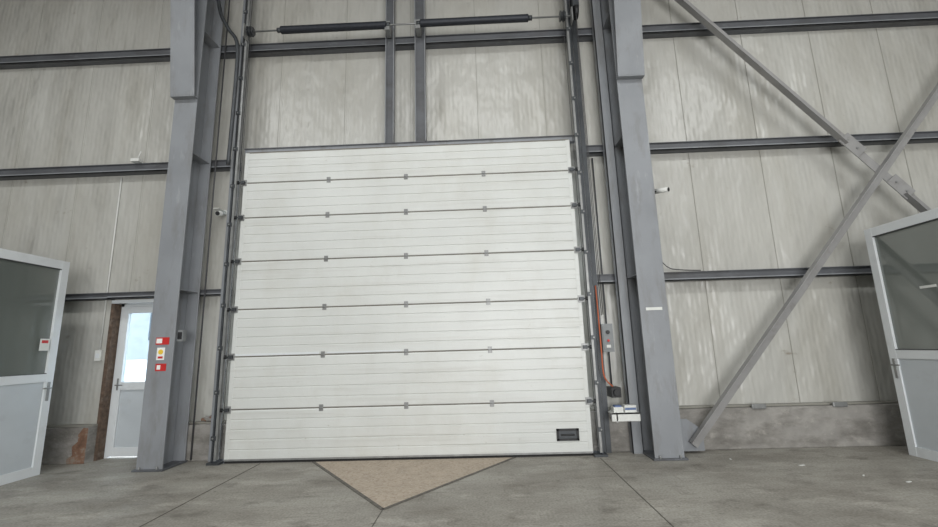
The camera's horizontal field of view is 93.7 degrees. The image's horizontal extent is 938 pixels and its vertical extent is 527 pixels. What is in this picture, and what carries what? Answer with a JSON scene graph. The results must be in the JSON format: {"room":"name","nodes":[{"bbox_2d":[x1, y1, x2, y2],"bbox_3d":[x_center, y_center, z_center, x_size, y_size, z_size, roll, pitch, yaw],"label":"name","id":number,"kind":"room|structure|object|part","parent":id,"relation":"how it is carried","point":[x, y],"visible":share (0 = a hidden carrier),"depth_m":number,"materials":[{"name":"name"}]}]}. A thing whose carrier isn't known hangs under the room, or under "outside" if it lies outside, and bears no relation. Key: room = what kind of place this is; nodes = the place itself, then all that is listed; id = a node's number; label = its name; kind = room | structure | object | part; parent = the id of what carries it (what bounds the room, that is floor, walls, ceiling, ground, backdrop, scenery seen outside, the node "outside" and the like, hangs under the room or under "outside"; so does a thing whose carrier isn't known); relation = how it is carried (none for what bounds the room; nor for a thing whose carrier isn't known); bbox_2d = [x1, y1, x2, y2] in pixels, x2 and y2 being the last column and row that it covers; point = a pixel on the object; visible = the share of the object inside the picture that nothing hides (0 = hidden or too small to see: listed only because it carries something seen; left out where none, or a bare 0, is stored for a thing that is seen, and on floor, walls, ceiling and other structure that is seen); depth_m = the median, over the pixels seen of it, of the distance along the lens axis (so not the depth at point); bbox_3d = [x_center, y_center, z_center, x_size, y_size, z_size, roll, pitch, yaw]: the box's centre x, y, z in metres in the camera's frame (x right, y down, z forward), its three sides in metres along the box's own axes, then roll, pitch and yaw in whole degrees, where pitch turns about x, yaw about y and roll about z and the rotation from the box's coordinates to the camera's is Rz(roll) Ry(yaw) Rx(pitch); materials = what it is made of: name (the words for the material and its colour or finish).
{"room":"warehouse interior","nodes":[
{"label":"warehouse interior","id":0,"kind":"room"},
{"bbox_2d":[0,0,937,451],"bbox_3d":[-0.848,-1.425,7.349,24.000,8.600,0.256,-2,-11,2],"label":"wall","id":1,"kind":"structure","parent":0,"point":[771,208],"depth_m":7.31,"materials":[{"name":"grey metal"}]},
{"bbox_2d":[94,350,103,360],"bbox_3d":[-5.740,1.426,6.820,0.100,0.160,0.057,-2,-11,2],"label":"light switch","id":2,"kind":"object","parent":1,"relation":"attached to","point":[98,356],"visible":1,"depth_m":6.80,"materials":[{"name":"plastic"}]},
{"bbox_2d":[93,304,121,460],"bbox_3d":[-5.610,1.772,6.835,0.055,2.400,0.140,-2,-11,2],"label":"trim","id":3,"kind":"structure","parent":1,"relation":"attached to","point":[115,314],"depth_m":6.80,"materials":[{"name":"brown wood"}]},
{"bbox_2d":[99,177,121,349],"bbox_3d":[-5.782,-0.050,7.111,0.024,2.830,0.024,-2,-11,2],"label":"conduit","id":4,"kind":"object","parent":1,"relation":"attached to","point":[121,177],"visible":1,"depth_m":7.10,"materials":[{"name":"white plastic"}]},
{"bbox_2d":[0,160,241,180],"bbox_3d":[-8.330,-1.473,7.404,9.050,0.140,0.155,-2,-11,2],"label":"steel beam","id":5,"kind":"structure","parent":1,"relation":"attached to","point":[158,167],"depth_m":7.30,"materials":[{"name":"metal"}]},
{"bbox_2d":[130,151,142,162],"bbox_3d":[-5.453,-1.753,7.234,0.148,0.182,0.090,-2,-11,2],"label":"sensor","id":6,"kind":"object","parent":5,"relation":"attached to","point":[134,160],"visible":1,"depth_m":7.19,"materials":[{"name":"plastic"}]},
{"bbox_2d":[104,303,152,458],"bbox_3d":[-5.105,1.793,6.891,0.960,2.350,0.160,-2,-11,2],"label":"door","id":7,"kind":"structure","parent":1,"relation":"in","point":[126,403],"depth_m":6.83,"materials":[{"name":"white plastic"}]},
{"bbox_2d":[112,299,153,303],"bbox_3d":[-5.144,0.595,6.956,0.980,0.050,0.059,-2,-11,2],"label":"trim","id":8,"kind":"structure","parent":1,"relation":"attached to","point":[138,300],"depth_m":6.93,"materials":[{"name":"white plastic"}]},
{"bbox_2d":[65,289,231,301],"bbox_3d":[-8.270,0.608,7.007,9.050,0.100,0.155,-2,-11,2],"label":"steel beam","id":9,"kind":"structure","parent":1,"relation":"attached to","point":[209,292],"depth_m":6.87,"materials":[{"name":"metal"}]},
{"bbox_2d":[201,416,210,421],"bbox_3d":[-3.839,2.296,6.533,0.272,0.104,0.097,-2,-11,2],"label":"power socket","id":10,"kind":"object","parent":1,"relation":"attached to","point":[206,418],"visible":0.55,"depth_m":6.51,"materials":[{"name":"plastic"}]},
{"bbox_2d":[213,208,226,215],"bbox_3d":[-3.983,-0.815,7.064,0.108,0.167,0.294,-2,-11,2],"label":"security camera","id":11,"kind":"object","parent":1,"relation":"attached to","point":[219,212],"visible":0.97,"depth_m":6.98,"materials":[{"name":"plastic"}]},
{"bbox_2d":[385,0,395,142],"bbox_3d":[-1.328,-3.813,7.439,0.140,3.850,0.140,-2,-11,2],"label":"door frame post","id":12,"kind":"object","parent":1,"relation":"attached to","point":[390,4],"depth_m":7.26,"materials":[{"name":"grey metal"}]},
{"bbox_2d":[244,135,574,154],"bbox_3d":[-0.947,-1.888,7.071,5.350,0.090,0.120,-2,-11,2],"label":"header beam","id":13,"kind":"structure","parent":1,"relation":"attached to","point":[558,137],"depth_m":7.03,"materials":[{"name":"grey metal"}]},
{"bbox_2d":[414,0,426,140],"bbox_3d":[-0.823,-3.830,7.425,0.170,3.850,0.140,-2,-11,2],"label":"door frame post","id":14,"kind":"object","parent":1,"relation":"attached to","point":[419,5],"depth_m":7.24,"materials":[{"name":"grey metal"}]},
{"bbox_2d":[0,11,937,69],"bbox_3d":[-0.923,-3.805,7.595,24.000,0.150,0.155,-2,-11,2],"label":"steel beam","id":15,"kind":"structure","parent":1,"relation":"attached to","point":[923,18],"depth_m":7.52,"materials":[{"name":"metal"}]},
{"bbox_2d":[563,0,607,456],"bbox_3d":[1.680,-1.595,6.845,0.210,8.600,0.240,-2,-11,2],"label":"door track","id":16,"kind":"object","parent":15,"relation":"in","point":[578,151],"depth_m":6.56,"materials":[{"name":"grey metal"}]},
{"bbox_2d":[206,0,595,465],"bbox_3d":[-1.053,-1.501,6.920,5.459,8.600,0.240,-2,-11,2],"label":"door","id":17,"kind":"structure","parent":16,"relation":"attached to","point":[419,301],"depth_m":6.48,"materials":[{"name":"metal"}]},
{"bbox_2d":[216,0,239,164],"bbox_3d":[-3.992,-3.083,7.141,0.498,3.156,0.072,-2,-11,2],"label":"cable conduit","id":18,"kind":"object","parent":17,"relation":"attached to","point":[231,129],"visible":1,"depth_m":7.08,"materials":[{"name":"metal"}]},
{"bbox_3d":[-3.675,-1.412,6.992,0.210,8.600,0.240,-2,-11,2],"label":"door guide rail","id":19,"kind":"part","parent":17,"relation":"part of","materials":[{"name":"grey metal"}]},
{"bbox_2d":[242,7,572,40],"bbox_3d":[-1.016,-3.906,7.240,5.380,0.240,0.265,-2,-11,2],"label":"shaft","id":20,"kind":"object","parent":16,"relation":"attached to","point":[248,31],"visible":1,"depth_m":7.16,"materials":[{"name":"metal"}]},
{"bbox_2d":[221,43,250,449],"bbox_3d":[-3.514,-0.545,6.674,0.008,6.470,0.066,4,-12,-29],"label":"cable","id":21,"kind":"object","parent":20,"relation":"hanging from","point":[250,43],"visible":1,"depth_m":6.60,"materials":[{"name":"black metal"}]},
{"bbox_2d":[563,23,597,444],"bbox_3d":[1.631,-0.721,6.533,0.008,6.470,0.066,-8,-13,32],"label":"cable","id":22,"kind":"object","parent":20,"relation":"hanging from","point":[563,23],"visible":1,"depth_m":6.46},
{"bbox_3d":[1.680,-1.595,6.845,0.210,8.600,0.240,-2,-11,2],"label":"guide rail","id":23,"kind":"part","parent":16,"relation":"part of","materials":[{"name":"metal"}]},
{"bbox_2d":[591,158,612,384],"bbox_3d":[2.050,0.042,6.807,0.024,3.570,0.024,-2,-11,2],"label":"conduit","id":24,"kind":"object","parent":1,"relation":"attached to","point":[591,158],"visible":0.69,"depth_m":6.83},
{"bbox_2d":[606,386,621,397],"bbox_3d":[2.100,1.855,6.359,0.140,0.140,0.280,-2,-11,2],"label":"power socket","id":25,"kind":"object","parent":1,"relation":"attached to","point":[615,391],"visible":1,"depth_m":6.27,"materials":[{"name":"black plastic"}]},
{"bbox_2d":[597,265,872,283],"bbox_3d":[6.550,0.087,6.602,9.280,0.130,0.155,-2,-11,2],"label":"steel beam","id":26,"kind":"structure","parent":1,"relation":"attached to","point":[866,270],"depth_m":6.61,"materials":[{"name":"metal"}]},
{"bbox_2d":[663,263,700,270],"bbox_3d":[3.130,-0.060,6.665,0.707,0.372,0.029,-2,-11,0],"label":"hanging cable","id":27,"kind":"object","parent":26,"relation":"attached to","point":[663,263],"visible":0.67,"depth_m":6.63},
{"bbox_2d":[581,131,937,156],"bbox_3d":[6.441,-1.974,6.997,9.380,0.130,0.155,-2,-11,2],"label":"steel beam","id":28,"kind":"structure","parent":1,"relation":"attached to","point":[922,136],"depth_m":7.00,"materials":[{"name":"metal"}]},
{"bbox_2d":[0,445,937,526],"bbox_3d":[-0.987,1.397,-1.225,24.000,0.154,16.050,-2,-11,2],"label":"floor","id":29,"kind":"structure","parent":0,"point":[769,487],"depth_m":4.63,"materials":[{"name":"concrete"}]},
{"bbox_2d":[0,248,69,485],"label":"door","id":30,"kind":"structure","parent":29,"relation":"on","point":[32,287],"depth_m":5.76,"materials":[{"name":"white plastic"}]},
{"bbox_2d":[39,339,49,350],"bbox_3d":[-5.769,1.104,5.980,0.006,0.160,0.130,-2,-11,2],"label":"sticker","id":31,"kind":"object","parent":30,"relation":"attached to","point":[44,343],"visible":1,"depth_m":5.98,"materials":[{"name":"paper"}]},
{"bbox_2d":[41,424,97,464],"bbox_3d":[-9.162,2.785,6.615,7.140,0.530,0.181,-2,-11,2],"label":"concrete plinth","id":32,"kind":"object","parent":29,"relation":"on","point":[63,443],"visible":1,"depth_m":6.46,"materials":[{"name":"concrete"}]},
{"bbox_2d":[131,0,224,471],"bbox_3d":[-4.391,-1.454,6.660,0.420,8.600,1.034,-2,-11,2],"label":"steel column","id":33,"kind":"structure","parent":29,"relation":"on","point":[196,26],"depth_m":6.67,"materials":[{"name":"metal"}]},
{"bbox_2d":[156,348,164,359],"bbox_3d":[-4.308,1.261,6.145,0.110,0.170,0.007,-2,-11,2],"label":"warning sign","id":34,"kind":"object","parent":33,"relation":"attached to","point":[160,351],"visible":1,"depth_m":6.14,"materials":[{"name":"white plastic"}]},
{"bbox_2d":[155,364,165,370],"bbox_3d":[-4.282,1.442,6.111,0.150,0.100,0.006,-2,-11,2],"label":"warning sign","id":35,"kind":"object","parent":33,"relation":"attached to","point":[159,367],"visible":1,"depth_m":6.11,"materials":[{"name":"red plastic"}]},
{"bbox_2d":[156,337,169,344],"bbox_3d":[-4.302,1.089,6.178,0.190,0.100,0.006,-2,-11,2],"label":"warning sign","id":36,"kind":"object","parent":33,"relation":"attached to","point":[163,340],"visible":1,"depth_m":6.18,"materials":[{"name":"red plastic"}]},
{"bbox_2d":[177,330,186,341],"bbox_3d":[-4.097,1.030,6.273,0.080,0.160,0.090,-2,-11,2],"label":"switch box","id":37,"kind":"object","parent":33,"relation":"attached to","point":[181,336],"visible":1,"depth_m":6.25,"materials":[{"name":"black plastic"}]},
{"bbox_2d":[185,420,226,460],"bbox_3d":[-4.037,2.611,6.480,1.120,0.530,0.169,-2,-11,2],"label":"concrete plinth","id":38,"kind":"object","parent":29,"relation":"on","point":[201,439],"visible":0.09,"depth_m":6.39,"materials":[{"name":"grey concrete"}]},
{"bbox_2d":[190,0,229,459],"bbox_3d":[-4.125,-1.382,7.134,0.024,8.580,0.024,-2,-11,2],"label":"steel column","id":39,"kind":"structure","parent":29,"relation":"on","point":[229,0],"depth_m":6.92,"materials":[{"name":"grey metal"}]},
{"bbox_2d":[208,0,245,461],"bbox_3d":[-3.821,-1.384,7.116,0.070,8.600,0.045,-2,-11,2],"label":"bar","id":40,"kind":"object","parent":29,"relation":"on","point":[244,1],"visible":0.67,"depth_m":6.86,"materials":[{"name":"paint"}]},
{"bbox_2d":[139,457,673,526],"bbox_3d":[-0.981,1.364,-0.989,24.000,0.004,14.500,-2,-11,2],"label":"joint","id":41,"kind":"object","parent":29,"relation":"on","point":[314,462],"visible":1,"depth_m":4.78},
{"bbox_2d":[569,0,611,452],"bbox_3d":[1.834,-1.578,6.956,0.070,8.600,0.035,-2,-11,2],"label":"bar","id":42,"kind":"object","parent":29,"relation":"on","point":[574,34],"visible":1,"depth_m":6.74,"materials":[{"name":"metal"}]},
{"bbox_2d":[600,324,614,351],"bbox_3d":[1.993,1.072,6.353,0.160,0.400,0.148,-2,-11,2],"label":"junction box","id":43,"kind":"object","parent":42,"relation":"attached to","point":[606,330],"visible":0.95,"depth_m":6.30,"materials":[{"name":"grey plastic"}]},
{"bbox_2d":[595,285,612,386],"bbox_3d":[1.918,1.034,6.368,0.170,1.458,0.124,4,-12,-26],"label":"conduit","id":44,"kind":"object","parent":43,"relation":"attached to","point":[595,285],"visible":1,"depth_m":6.29,"materials":[{"name":"plastic"}]},
{"bbox_2d":[589,0,643,453],"bbox_3d":[2.212,-1.599,6.904,0.150,8.600,0.110,-2,-11,2],"label":"door frame post","id":45,"kind":"object","parent":29,"relation":"on","point":[619,262],"visible":0.93,"depth_m":6.65,"materials":[{"name":"metal"}]},
{"bbox_2d":[608,404,640,421],"bbox_3d":[2.130,2.067,6.114,0.380,0.210,0.318,-2,-11,2],"label":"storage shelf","id":46,"kind":"object","parent":45,"relation":"attached to","point":[626,412],"visible":1,"depth_m":5.96,"materials":[{"name":"metal"}]},
{"bbox_2d":[600,0,688,460],"bbox_3d":[2.472,-1.689,6.472,0.440,8.600,1.034,-2,-11,2],"label":"steel column","id":47,"kind":"structure","parent":29,"relation":"on","point":[621,19],"depth_m":6.35,"materials":[{"name":"metal"}]},
{"bbox_2d":[646,307,661,309],"bbox_3d":[2.539,0.619,6.037,0.220,0.040,0.003,-2,-11,2],"label":"label sticker","id":48,"kind":"object","parent":47,"relation":"attached to","point":[647,308],"visible":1,"depth_m":6.04,"materials":[{"name":"paper"}]},
{"bbox_2d":[654,187,669,193],"bbox_3d":[2.775,-1.065,6.428,0.147,0.140,0.264,7,-14,-39],"label":"security camera","id":49,"kind":"object","parent":47,"relation":"attached to","point":[666,189],"visible":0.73,"depth_m":6.41,"materials":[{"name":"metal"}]},
{"bbox_2d":[675,0,937,450],"bbox_3d":[5.924,-1.306,6.543,6.447,7.617,0.152,-2,-11,2],"label":"brace","id":50,"kind":"object","parent":47,"relation":"attached to","point":[693,436],"visible":0.96,"depth_m":6.49,"materials":[{"name":"paint"}]},
{"bbox_2d":[590,400,906,451],"bbox_3d":[6.471,2.214,6.183,9.560,0.600,0.199,-2,-11,2],"label":"concrete plinth","id":51,"kind":"object","parent":29,"relation":"on","point":[845,423],"visible":0.64,"depth_m":6.16,"materials":[{"name":"concrete"}]},
{"bbox_2d":[864,208,937,461],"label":"door","id":52,"kind":"structure","parent":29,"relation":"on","point":[903,253],"depth_m":5.52,"materials":[{"name":"white plastic"}]},
{"bbox_2d":[919,284,936,288],"bbox_3d":[5.537,0.277,5.310,0.005,0.030,0.200,-2,-11,2],"label":"sticker","id":53,"kind":"object","parent":52,"relation":"attached to","point":[932,285],"visible":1,"depth_m":5.30,"materials":[{"name":"paper"}]},
{"bbox_2d":[570,0,602,314],"bbox_3d":[1.793,-1.828,6.708,0.100,5.200,0.228,-2,-11,2],"label":"chain","id":54,"kind":"object","parent":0,"point":[574,4],"depth_m":6.77,"materials":[{"name":"grey metal"}]},
{"label":"outside","id":55,"kind":"structure","parent":0,"visible":0},
{"bbox_3d":[-3.999,7.056,27.847,70.000,0.140,42.950,-2,-11,2],"label":"ground","id":56,"kind":"structure","parent":55,"visible":0},
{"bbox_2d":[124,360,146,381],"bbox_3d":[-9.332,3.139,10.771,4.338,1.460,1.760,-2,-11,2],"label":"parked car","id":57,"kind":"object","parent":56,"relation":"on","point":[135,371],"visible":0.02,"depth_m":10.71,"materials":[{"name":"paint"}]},
{"bbox_2d":[127,313,151,359],"bbox_3d":[-17.316,2.914,21.910,24.000,6.530,5.040,-2,-11,2],"label":"building","id":58,"kind":"structure","parent":56,"relation":"on","point":[138,346],"depth_m":19.23,"materials":[{"name":"glass"}]}
]}

